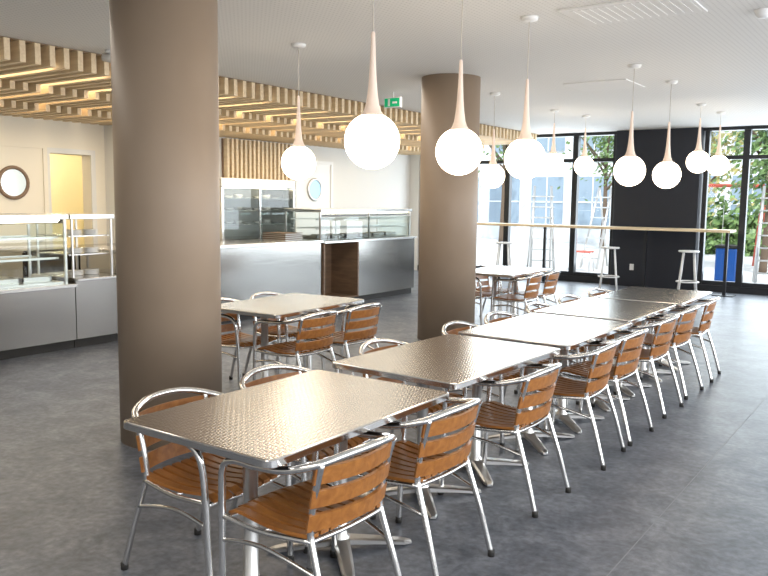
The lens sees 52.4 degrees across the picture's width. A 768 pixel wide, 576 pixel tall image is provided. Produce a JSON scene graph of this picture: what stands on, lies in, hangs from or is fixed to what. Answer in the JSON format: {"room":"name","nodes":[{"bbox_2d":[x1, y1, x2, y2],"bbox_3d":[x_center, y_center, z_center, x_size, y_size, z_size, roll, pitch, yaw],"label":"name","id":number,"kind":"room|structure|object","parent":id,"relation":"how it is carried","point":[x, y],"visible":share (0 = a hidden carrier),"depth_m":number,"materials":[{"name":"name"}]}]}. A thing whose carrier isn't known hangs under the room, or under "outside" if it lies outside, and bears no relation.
{"room":"eatery","nodes":[
{"label":"eatery","id":0,"kind":"room"},
{"bbox_2d":[50,154,84,245],"bbox_3d":[-5.251,-1.346,11.929,2.000,3.100,3.600,5,8,35],"label":"wall","id":1,"kind":"structure","parent":0,"point":[65,170],"depth_m":13.15,"materials":[{"name":"beige paint"}]},
{"bbox_2d":[101,49,110,62],"bbox_3d":[-2.596,-2.201,7.456,0.199,0.139,0.150,5,8,35],"label":"ceiling spotlight","id":2,"kind":"object","parent":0,"point":[106,57],"depth_m":7.43,"materials":[{"name":"white metal"}]},
{"bbox_2d":[104,125,114,242],"bbox_3d":[-3.697,-1.079,11.781,0.350,2.640,0.900,5,8,35],"label":"wall pier","id":3,"kind":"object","parent":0,"point":[108,134],"visible":0.07,"depth_m":11.39,"materials":[{"name":"white paint"}]},
{"bbox_2d":[0,114,409,243],"bbox_3d":[-4.855,-1.141,10.595,0.200,3.000,18.850,5,8,35],"label":"wall","id":4,"kind":"structure","parent":0,"point":[354,186],"depth_m":15.68,"materials":[{"name":"beige paint"}]},
{"bbox_2d":[0,141,49,247],"bbox_3d":[-4.884,-0.766,10.341,0.090,2.310,0.980,5,8,35],"label":"door","id":5,"kind":"structure","parent":4,"relation":"in","point":[23,166],"depth_m":10.39,"materials":[{"name":"beige paint"}]},
{"bbox_2d":[47,147,97,245],"bbox_3d":[-4.415,-0.822,11.074,0.020,2.270,0.780,5,8,35],"label":"trim","id":6,"kind":"structure","parent":4,"relation":"attached to","point":[91,153],"depth_m":11.17,"materials":[{"name":"white paint"}]},
{"bbox_2d":[294,161,332,234],"bbox_3d":[-1.357,-1.308,15.326,0.090,2.360,1.120,5,8,35],"label":"door","id":7,"kind":"structure","parent":4,"relation":"in","point":[315,191],"depth_m":15.30,"materials":[{"name":"white paint"}]},
{"bbox_2d":[221,138,291,179],"bbox_3d":[-2.239,-1.306,14.044,0.120,2.620,1.700,5,8,35],"label":"wall slats","id":8,"kind":"structure","parent":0,"point":[248,159],"depth_m":13.73,"materials":[{"name":"brown wood"}]},
{"bbox_2d":[0,36,539,134],"bbox_3d":[-3.475,-2.494,9.418,3.200,0.010,18.750,5,8,35],"label":"panel","id":9,"kind":"object","parent":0,"point":[11,39],"depth_m":8.96,"materials":[{"name":"beige wood"}]},
{"bbox_2d":[0,270,767,575],"bbox_3d":[-0.252,0.817,7.545,16.100,0.101,18.850,5,8,35],"label":"floor","id":10,"kind":"structure","parent":0,"point":[70,487],"depth_m":4.42,"materials":[{"name":"plastic"}]},
{"bbox_2d":[0,213,76,359],"bbox_3d":[-4.251,0.012,7.474,0.860,1.420,2.370,5,8,35],"label":"display counter","id":11,"kind":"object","parent":10,"relation":"on","point":[38,312],"depth_m":7.94,"materials":[{"name":"silver metal"}]},
{"bbox_2d":[35,213,117,347],"bbox_3d":[-3.400,-0.113,8.678,0.860,1.420,0.570,5,8,35],"label":"display counter","id":12,"kind":"object","parent":10,"relation":"on","point":[95,292],"visible":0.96,"depth_m":8.50,"materials":[{"name":"silver metal"}]},
{"bbox_2d":[0,234,310,277],"bbox_3d":[-2.789,-0.272,12.267,0.640,0.950,6.400,5,8,35],"label":"countertop","id":13,"kind":"structure","parent":10,"relation":"on","point":[19,269],"depth_m":9.70,"materials":[{"name":"silver metal"}]},
{"bbox_2d":[109,0,221,449],"bbox_3d":[-1.427,-0.488,5.159,0.670,3.000,0.670,5,8,35],"label":"column","id":14,"kind":"structure","parent":10,"relation":"on","point":[164,53],"depth_m":4.88,"materials":[{"name":"beige paint"}]},
{"bbox_2d":[79,239,323,323],"bbox_3d":[-2.232,-0.086,10.356,0.860,1.020,3.460,5,8,35],"label":"counter","id":15,"kind":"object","parent":10,"relation":"on","point":[249,267],"depth_m":10.54,"materials":[{"name":"silver metal"}]},
{"bbox_2d":[262,232,302,240],"bbox_3d":[-1.474,-0.753,11.330,0.450,0.106,0.370,5,8,35],"label":"trays","id":16,"kind":"object","parent":15,"relation":"on","point":[280,236],"visible":1,"depth_m":11.25,"materials":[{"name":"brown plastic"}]},
{"bbox_2d":[120,387,293,575],"bbox_3d":[-0.777,0.848,3.387,0.581,0.756,0.569,5,8,32],"label":"bistro chair","id":17,"kind":"object","parent":10,"relation":"on","point":[197,475],"visible":0.66,"depth_m":3.31,"materials":[{"name":"silver metal"}]},
{"bbox_2d":[221,297,280,389],"bbox_3d":[-1.252,0.479,6.610,0.581,0.756,0.569,5,8,33],"label":"bistro chair","id":18,"kind":"object","parent":10,"relation":"on","point":[238,340],"visible":0.48,"depth_m":6.59,"materials":[{"name":"silver metal"}]},
{"bbox_2d":[220,177,294,240],"bbox_3d":[-2.139,-0.703,11.916,0.700,1.900,1.550,5,8,35],"label":"display cabinet","id":19,"kind":"object","parent":10,"relation":"on","point":[249,208],"visible":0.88,"depth_m":12.20,"materials":[{"name":"white glass"}]},
{"bbox_2d":[242,292,324,376],"bbox_3d":[-0.919,0.431,7.082,0.581,0.756,0.569,5,8,33],"label":"bistro chair","id":20,"kind":"object","parent":10,"relation":"on","point":[290,332],"visible":0.31,"depth_m":7.04,"materials":[{"name":"silver metal"}]},
{"bbox_2d":[123,370,448,575],"bbox_3d":[-0.365,0.865,3.350,0.800,0.740,1.200,5,8,35],"label":"bistro table","id":21,"kind":"object","parent":10,"relation":"on","point":[277,423],"visible":0.85,"depth_m":3.15,"materials":[{"name":"metal"}]},
{"bbox_2d":[221,293,363,377],"bbox_3d":[-0.824,0.491,6.631,0.800,0.740,1.200,5,8,32],"label":"bistro table","id":22,"kind":"object","parent":10,"relation":"on","point":[291,304],"visible":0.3,"depth_m":6.40,"materials":[{"name":"metal"}]},
{"bbox_2d":[253,310,338,380],"bbox_3d":[-0.663,0.533,6.200,0.581,0.756,0.569,6,8,37],"label":"bistro chair","id":23,"kind":"object","parent":10,"relation":"on","point":[295,348],"visible":0.87,"depth_m":6.05,"materials":[{"name":"brown wood"}]},
{"bbox_2d":[230,364,375,553],"bbox_3d":[-0.418,0.795,3.896,0.581,0.756,0.569,6,8,37],"label":"bistro chair","id":24,"kind":"object","parent":10,"relation":"on","point":[355,441],"visible":0.17,"depth_m":3.90,"materials":[{"name":"silver metal"}]},
{"bbox_2d":[218,431,401,575],"bbox_3d":[-0.251,0.901,2.970,0.581,0.756,0.569,6,8,38],"label":"bistro chair","id":25,"kind":"object","parent":10,"relation":"on","point":[302,511],"visible":0.92,"depth_m":2.84,"materials":[{"name":"brown wood"}]},
{"bbox_2d":[303,303,381,374],"bbox_3d":[-0.318,0.482,6.688,0.581,0.756,0.569,6,8,37],"label":"bistro chair","id":26,"kind":"object","parent":10,"relation":"on","point":[342,338],"visible":0.68,"depth_m":6.53,"materials":[{"name":"brown wood"}]},
{"bbox_2d":[285,208,416,300],"bbox_3d":[-0.503,-0.563,12.772,0.860,1.470,2.500,5,8,35],"label":"countertop","id":27,"kind":"structure","parent":10,"relation":"on","point":[369,265],"depth_m":12.51,"materials":[{"name":"silver metal"}]},
{"bbox_2d":[348,338,466,458],"bbox_3d":[0.137,0.710,4.707,0.581,0.756,0.569,5,8,34],"label":"bistro chair","id":28,"kind":"object","parent":10,"relation":"on","point":[436,408],"visible":0.18,"depth_m":4.75,"materials":[{"name":"silver metal"}]},
{"bbox_2d":[330,397,494,575],"bbox_3d":[0.145,0.844,3.521,0.581,0.756,0.569,6,8,38],"label":"bistro chair","id":29,"kind":"object","parent":10,"relation":"on","point":[412,463],"visible":0.74,"depth_m":3.35,"materials":[{"name":"brown wood"}]},
{"bbox_2d":[332,334,559,518],"bbox_3d":[0.384,0.748,4.477,0.800,0.740,1.200,6,8,37],"label":"bistro table","id":30,"kind":"object","parent":10,"relation":"on","point":[448,361],"visible":0.69,"depth_m":4.29,"materials":[{"name":"metal"}]},
{"bbox_2d":[417,73,480,339],"bbox_3d":[0.746,-0.899,9.046,0.670,3.000,0.670,5,8,35],"label":"column","id":31,"kind":"structure","parent":10,"relation":"on","point":[448,202],"depth_m":8.79,"materials":[{"name":"beige paint"}]},
{"bbox_2d":[442,321,524,446],"bbox_3d":[0.681,0.633,5.455,0.581,0.756,0.569,5,8,32],"label":"bistro chair","id":32,"kind":"object","parent":10,"relation":"on","point":[513,374],"visible":0.21,"depth_m":5.32,"materials":[{"name":"silver metal"}]},
{"bbox_2d":[475,277,499,325],"bbox_3d":[1.141,0.118,10.082,0.581,0.756,0.569,5,8,35],"label":"bistro chair","id":33,"kind":"object","parent":10,"relation":"on","point":[478,295],"visible":0.29,"depth_m":9.80,"materials":[{"name":"silver metal"}]},
{"bbox_2d":[475,264,518,317],"bbox_3d":[1.457,0.072,10.530,0.581,0.756,0.569,5,8,35],"label":"bistro chair","id":34,"kind":"object","parent":10,"relation":"on","point":[483,283],"visible":0.36,"depth_m":10.58,"materials":[{"name":"silver metal"}]},
{"bbox_2d":[495,242,512,281],"bbox_3d":[2.399,-0.514,15.642,0.394,0.807,0.393,3,7,18],"label":"bar stool","id":35,"kind":"object","parent":10,"relation":"on","point":[498,243],"visible":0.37,"depth_m":15.55,"materials":[{"name":"white plastic"}]},
{"bbox_2d":[438,363,570,517],"bbox_3d":[0.684,0.762,4.302,0.581,0.756,0.569,5,8,36],"label":"bistro chair","id":36,"kind":"object","parent":10,"relation":"on","point":[493,416],"visible":0.79,"depth_m":4.13,"materials":[{"name":"silver metal"}]},
{"bbox_2d":[476,265,551,324],"bbox_3d":[1.550,0.136,10.041,0.800,0.740,1.200,5,8,35],"label":"bistro table","id":37,"kind":"object","parent":10,"relation":"on","point":[494,271],"visible":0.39,"depth_m":9.81,"materials":[{"name":"metal"}]},
{"bbox_2d":[490,273,543,319],"bbox_3d":[1.678,0.173,9.651,0.581,0.756,0.569,5,8,32],"label":"bistro chair","id":38,"kind":"object","parent":10,"relation":"on","point":[535,278],"visible":0.84,"depth_m":9.51,"materials":[{"name":"silver metal"}]},
{"bbox_2d":[482,311,568,425],"bbox_3d":[1.045,0.580,5.962,0.581,0.756,0.569,6,8,38],"label":"bistro chair","id":39,"kind":"object","parent":10,"relation":"on","point":[545,361],"visible":0.14,"depth_m":6.01,"materials":[{"name":"silver metal"}]},
{"bbox_2d":[510,270,560,314],"bbox_3d":[1.995,0.127,10.098,0.581,0.756,0.569,5,8,32],"label":"bistro chair","id":40,"kind":"object","parent":10,"relation":"on","point":[555,274],"visible":0.66,"depth_m":9.95,"materials":[{"name":"brown wood"}]},
{"bbox_2d":[458,313,631,454],"bbox_3d":[1.150,0.641,5.509,0.800,0.740,1.200,5,8,35],"label":"bistro table","id":41,"kind":"object","parent":10,"relation":"on","point":[565,333],"visible":0.75,"depth_m":5.33,"materials":[{"name":"metal"}]},
{"bbox_2d":[514,302,599,404],"bbox_3d":[1.467,0.517,6.573,0.581,0.756,0.569,5,8,33],"label":"bistro chair","id":42,"kind":"object","parent":10,"relation":"on","point":[579,350],"visible":0.22,"depth_m":6.50,"materials":[{"name":"silver metal"}]},
{"bbox_2d":[514,340,625,470],"bbox_3d":[1.219,0.689,5.014,0.581,0.756,0.569,5,8,32],"label":"bistro chair","id":43,"kind":"object","parent":10,"relation":"on","point":[565,388],"visible":0.68,"depth_m":4.82,"materials":[{"name":"silver metal"}]},
{"bbox_2d":[558,294,627,378],"bbox_3d":[1.870,0.457,7.148,0.581,0.756,0.569,6,8,37],"label":"bistro chair","id":44,"kind":"object","parent":10,"relation":"on","point":[610,337],"visible":0.19,"depth_m":7.20,"materials":[{"name":"silver metal"}]},
{"bbox_2d":[549,328,653,446],"bbox_3d":[1.557,0.638,5.501,0.581,0.756,0.569,6,8,37],"label":"bistro chair","id":45,"kind":"object","parent":10,"relation":"on","point":[581,368],"visible":0.62,"depth_m":5.34,"materials":[{"name":"silver metal"}]},
{"bbox_2d":[533,297,675,411],"bbox_3d":[1.860,0.532,6.557,0.800,0.740,1.200,5,8,36],"label":"bistro table","id":46,"kind":"object","parent":10,"relation":"on","point":[633,312],"visible":0.65,"depth_m":6.41,"materials":[{"name":"metal"}]},
{"bbox_2d":[477,222,735,296],"bbox_3d":[3.952,-0.629,15.207,5.420,1.165,0.500,5,8,35],"label":"countertop","id":47,"kind":"structure","parent":10,"relation":"on","point":[545,226],"depth_m":14.54,"materials":[{"name":"brown wood"}]},
{"bbox_2d":[598,246,619,290],"bbox_3d":[4.157,-0.355,14.415,0.394,0.807,0.393,3,7,18],"label":"bar stool","id":48,"kind":"object","parent":10,"relation":"on","point":[601,275],"visible":0.95,"depth_m":14.31,"materials":[{"name":"white plastic"}]},
{"bbox_2d":[580,287,651,362],"bbox_3d":[2.301,0.394,7.759,0.581,0.756,0.569,6,8,38],"label":"bistro chair","id":49,"kind":"object","parent":10,"relation":"on","point":[605,291],"visible":0.2,"depth_m":7.79,"materials":[{"name":"silver metal"}]},
{"bbox_2d":[591,315,683,418],"bbox_3d":[2.030,0.568,6.181,0.581,0.756,0.569,5,8,37],"label":"bistro chair","id":50,"kind":"object","parent":10,"relation":"on","point":[646,355],"visible":0.65,"depth_m":5.96,"materials":[{"name":"silver metal"}]},
{"bbox_2d":[594,286,711,382],"bbox_3d":[2.609,0.427,7.565,0.800,0.740,1.200,5,8,34],"label":"bistro table","id":51,"kind":"object","parent":10,"relation":"on","point":[680,298],"visible":0.52,"depth_m":7.40,"materials":[{"name":"metal"}]},
{"bbox_2d":[610,127,705,290],"bbox_3d":[5.220,-1.507,14.939,1.570,3.000,0.330,5,8,35],"label":"wall panel","id":52,"kind":"object","parent":10,"relation":"on","point":[643,204],"visible":0.86,"depth_m":14.78,"materials":[{"name":"black paint"}]},
{"bbox_2d":[619,305,703,399],"bbox_3d":[2.422,0.508,6.755,0.581,0.756,0.569,6,8,38],"label":"bistro chair","id":53,"kind":"object","parent":10,"relation":"on","point":[683,313],"visible":0.54,"depth_m":6.55,"materials":[{"name":"silver metal"}]},
{"bbox_2d":[647,297,720,382],"bbox_3d":[2.859,0.444,7.370,0.581,0.756,0.569,5,8,31],"label":"bistro chair","id":54,"kind":"object","parent":10,"relation":"on","point":[710,304],"visible":0.52,"depth_m":7.16,"materials":[{"name":"silver metal"}]},
{"bbox_2d":[675,250,699,290],"bbox_3d":[5.302,-0.252,13.617,0.394,0.807,0.393,3,7,18],"label":"bar stool","id":55,"kind":"object","parent":10,"relation":"on","point":[694,252],"visible":0.93,"depth_m":13.52,"materials":[{"name":"white plastic"}]},
{"bbox_2d":[0,0,767,133],"bbox_3d":[0.741,-2.190,6.562,13.800,0.120,18.900,5,8,35],"label":"ceiling","id":56,"kind":"structure","parent":0,"point":[717,57],"depth_m":7.25,"materials":[{"name":"white paint"}]},
{"bbox_2d":[0,37,536,154],"bbox_3d":[-2.460,-2.463,10.851,3.210,0.348,14.845,5,8,35],"label":"ceiling baffles","id":57,"kind":"structure","parent":56,"relation":"hanging from","point":[37,82],"depth_m":9.85,"materials":[{"name":"beige wood"}]},
{"bbox_2d":[281,43,315,179],"bbox_3d":[-0.779,-1.596,7.107,0.316,1.218,0.316,5,8,35],"label":"pendant lamp","id":58,"kind":"object","parent":56,"relation":"hanging from","point":[298,162],"visible":1,"depth_m":7.06,"materials":[{"name":"white glass"}]},
{"bbox_2d":[344,0,399,168],"bbox_3d":[-0.062,-1.280,4.372,0.316,1.218,0.316,5,8,35],"label":"pendant lamp","id":59,"kind":"object","parent":56,"relation":"hanging from","point":[371,140],"visible":1,"depth_m":4.33,"materials":[{"name":"white glass"}]},
{"bbox_2d":[384,92,401,107],"bbox_3d":[0.113,-2.432,10.083,0.260,0.200,0.050,5,8,35],"label":"exit sign","id":60,"kind":"object","parent":56,"relation":"attached to","point":[393,102],"visible":1,"depth_m":10.07,"materials":[{"name":"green plastic"}]},
{"bbox_2d":[436,0,482,174],"bbox_3d":[0.511,-1.366,5.200,0.316,1.218,0.316,5,8,35],"label":"pendant lamp","id":61,"kind":"object","parent":56,"relation":"hanging from","point":[459,150],"visible":1,"depth_m":5.15,"materials":[{"name":"white glass"}]},
{"bbox_2d":[481,92,504,187],"bbox_3d":[1.425,-1.910,10.138,0.316,1.218,0.316,5,8,35],"label":"pendant lamp","id":62,"kind":"object","parent":56,"relation":"hanging from","point":[492,175],"visible":1,"depth_m":10.09,"materials":[{"name":"white glass"}]},
{"bbox_2d":[504,15,545,178],"bbox_3d":[1.093,-1.446,5.972,0.316,1.218,0.316,5,8,35],"label":"pendant lamp","id":63,"kind":"object","parent":56,"relation":"hanging from","point":[524,158],"visible":1,"depth_m":5.92,"materials":[{"name":"white glass"}]},
{"bbox_2d":[543,109,563,173],"bbox_3d":[2.579,-2.220,11.859,0.316,0.958,0.316,5,8,35],"label":"pendant lamp","id":64,"kind":"object","parent":56,"relation":"hanging from","point":[554,162],"visible":0.96,"depth_m":11.79,"materials":[{"name":"white glass"}]},
{"bbox_2d":[574,115,593,175],"bbox_3d":[3.241,-2.294,12.588,0.316,0.958,0.316,5,8,35],"label":"pendant lamp","id":65,"kind":"object","parent":56,"relation":"hanging from","point":[584,165],"visible":1,"depth_m":12.53,"materials":[{"name":"white glass"}]},
{"bbox_2d":[563,79,644,91],"bbox_3d":[2.617,-2.406,9.268,0.750,0.010,0.700,5,8,35],"label":"ceiling vent","id":66,"kind":"object","parent":56,"relation":"attached to","point":[618,83],"depth_m":9.22,"materials":[{"name":"white metal"}]},
{"bbox_2d":[614,64,645,185],"bbox_3d":[2.530,-1.653,7.970,0.316,1.218,0.316,5,8,35],"label":"pendant lamp","id":67,"kind":"object","parent":56,"relation":"hanging from","point":[629,170],"visible":1,"depth_m":7.92,"materials":[{"name":"white glass"}]},
{"bbox_2d":[558,0,707,25],"bbox_3d":[1.799,-2.007,5.649,0.900,0.014,0.600,5,8,35],"label":"ceiling vent","id":68,"kind":"object","parent":56,"relation":"attached to","point":[625,10],"depth_m":5.63,"materials":[{"name":"white metal"}]},
{"bbox_2d":[652,80,680,188],"bbox_3d":[3.274,-1.756,8.970,0.316,1.218,0.316,5,8,35],"label":"pendant lamp","id":69,"kind":"object","parent":56,"relation":"hanging from","point":[667,174],"visible":1,"depth_m":8.93,"materials":[{"name":"white glass"}]},
{"bbox_2d":[686,103,709,172],"bbox_3d":[4.420,-2.094,10.939,0.316,0.958,0.316,5,8,35],"label":"pendant lamp","id":70,"kind":"object","parent":56,"relation":"hanging from","point":[698,161],"visible":1,"depth_m":10.88,"materials":[{"name":"white glass"}]},
{"bbox_2d":[707,111,728,175],"bbox_3d":[5.098,-2.190,11.863,0.316,0.958,0.316,5,8,35],"label":"pendant lamp","id":71,"kind":"object","parent":56,"relation":"hanging from","point":[719,164],"visible":0.98,"depth_m":11.80,"materials":[{"name":"white glass"}]},
{"bbox_2d":[754,8,767,18],"bbox_3d":[2.724,-1.971,5.613,0.120,0.055,0.120,5,8,35],"label":"smoke detector","id":72,"kind":"object","parent":56,"relation":"attached to","point":[762,13],"visible":1,"depth_m":5.58,"materials":[{"name":"white plastic"}]},
{"bbox_2d":[409,125,767,295],"bbox_3d":[6.210,-1.426,14.328,14.000,3.000,0.200,5,8,35],"label":"wall","id":73,"kind":"structure","parent":0,"point":[414,202],"depth_m":15.94,"materials":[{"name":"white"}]},
{"bbox_2d":[476,145,506,267],"bbox_3d":[2.211,-1.815,17.089,1.050,2.820,0.120,5,8,35],"label":"window","id":74,"kind":"structure","parent":73,"relation":"in","point":[497,161],"depth_m":16.78,"materials":[{"name":"black metal"}]},
{"bbox_2d":[504,136,574,274],"bbox_3d":[3.254,-1.721,16.362,1.500,2.820,0.120,5,8,35],"label":"window","id":75,"kind":"structure","parent":73,"relation":"in","point":[508,175],"depth_m":16.69,"materials":[{"name":"black metal"}]},
{"bbox_2d":[570,135,616,276],"bbox_3d":[4.215,-1.634,15.691,0.850,2.820,0.120,5,8,35],"label":"window","id":76,"kind":"structure","parent":73,"relation":"in","point":[573,272],"depth_m":15.80,"materials":[{"name":"black metal"}]},
{"bbox_2d":[697,130,745,286],"bbox_3d":[6.195,-1.454,14.311,0.690,2.820,0.120,5,8,35],"label":"window","id":77,"kind":"structure","parent":73,"relation":"in","point":[708,134],"depth_m":14.39,"materials":[{"name":"black metal"}]},
{"bbox_2d":[736,129,767,288],"bbox_3d":[7.033,-1.379,13.726,1.360,2.820,0.120,5,8,35],"label":"window","id":78,"kind":"structure","parent":73,"relation":"in","point":[748,144],"depth_m":14.04,"materials":[{"name":"black metal"}]},
{"label":"outside","id":79,"kind":"structure","parent":0,"visible":0},
{"bbox_2d":[476,238,767,283],"bbox_3d":[13.274,-1.201,27.639,70.000,0.150,29.550,5,8,35],"label":"ground","id":80,"kind":"structure","parent":79,"point":[486,249],"depth_m":23.69,"materials":[{"name":"grey concrete"}]},
{"bbox_2d":[478,138,564,241],"bbox_3d":[4.742,-5.968,31.784,4.968,8.212,5.107,5,8,35],"label":"tree","id":81,"kind":"object","parent":80,"relation":"on","point":[498,157],"visible":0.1,"depth_m":31.78,"materials":[{"name":"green plant"}]},
{"bbox_2d":[526,186,554,269],"bbox_3d":[3.883,-1.476,19.221,0.618,2.064,1.052,1,6,6],"label":"step ladder","id":82,"kind":"object","parent":80,"relation":"on","point":[551,229],"visible":0.87,"depth_m":19.00,"materials":[{"name":"white metal"}]},
{"bbox_2d":[576,250,593,271],"bbox_3d":[4.806,-0.847,18.882,0.473,0.901,0.485,4,7,27],"label":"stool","id":83,"kind":"object","parent":80,"relation":"on","point":[578,251],"visible":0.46,"depth_m":18.70,"materials":[{"name":"red plastic"}]},
{"bbox_2d":[557,135,613,246],"bbox_3d":[8.260,-4.757,28.174,4.582,6.686,4.811,-1,7,-17],"label":"tree","id":84,"kind":"object","parent":80,"relation":"on","point":[605,153],"visible":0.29,"depth_m":28.27,"materials":[{"name":"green plant"}]},
{"bbox_2d":[579,187,611,269],"bbox_3d":[5.620,-1.537,19.954,1.052,2.064,0.618,-3,8,-32],"label":"step ladder","id":85,"kind":"object","parent":80,"relation":"on","point":[598,195],"visible":0.68,"depth_m":19.98,"materials":[{"name":"white metal"}]},
{"bbox_2d":[477,130,767,242],"bbox_3d":[10.531,-7.299,31.680,48.000,11.100,1.100,5,8,35],"label":"facade","id":86,"kind":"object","parent":80,"relation":"on","point":[489,199],"visible":0.07,"depth_m":33.60,"materials":[{"name":"white"}]},
{"bbox_2d":[714,244,736,281],"bbox_3d":[6.834,-0.426,15.527,0.440,0.860,0.440,5,8,35],"label":"waste bin","id":87,"kind":"object","parent":80,"relation":"on","point":[720,248],"visible":0.47,"depth_m":15.35,"materials":[{"name":"blue plastic"}]},
{"bbox_2d":[707,131,759,228],"bbox_3d":[9.640,-3.878,23.149,5.217,6.095,4.540,-4,8,-38],"label":"tree","id":88,"kind":"object","parent":80,"relation":"on","point":[713,140],"visible":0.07,"depth_m":22.75,"materials":[{"name":"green plant"}]},
{"bbox_2d":[705,173,762,256],"bbox_3d":[12.295,-2.327,25.215,6.235,2.737,2.726,6,8,38],"label":"shrub bed","id":89,"kind":"object","parent":80,"relation":"on","point":[712,239],"visible":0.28,"depth_m":25.69,"materials":[{"name":"green plant"}]},
{"bbox_2d":[709,184,765,265],"bbox_3d":[8.639,-1.657,20.759,2.680,2.209,1.675,2,7,15],"label":"swing frame","id":90,"kind":"object","parent":80,"relation":"on","point":[710,185],"visible":0.12,"depth_m":20.59,"materials":[{"name":"red metal"}]},
{"bbox_2d":[708,130,767,272],"bbox_3d":[9.310,-3.098,18.851,4.404,5.490,5.011,5,8,35],"label":"tree","id":91,"kind":"object","parent":80,"relation":"on","point":[761,140],"visible":0.52,"depth_m":18.61,"materials":[{"name":"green plant"}]},
{"bbox_2d":[752,186,767,282],"bbox_3d":[8.095,-1.095,16.284,0.618,2.064,1.052,3,7,23],"label":"step ladder","id":92,"kind":"object","parent":80,"relation":"on","point":[755,269],"visible":0.91,"depth_m":16.14,"materials":[{"name":"white metal"}]}
]}

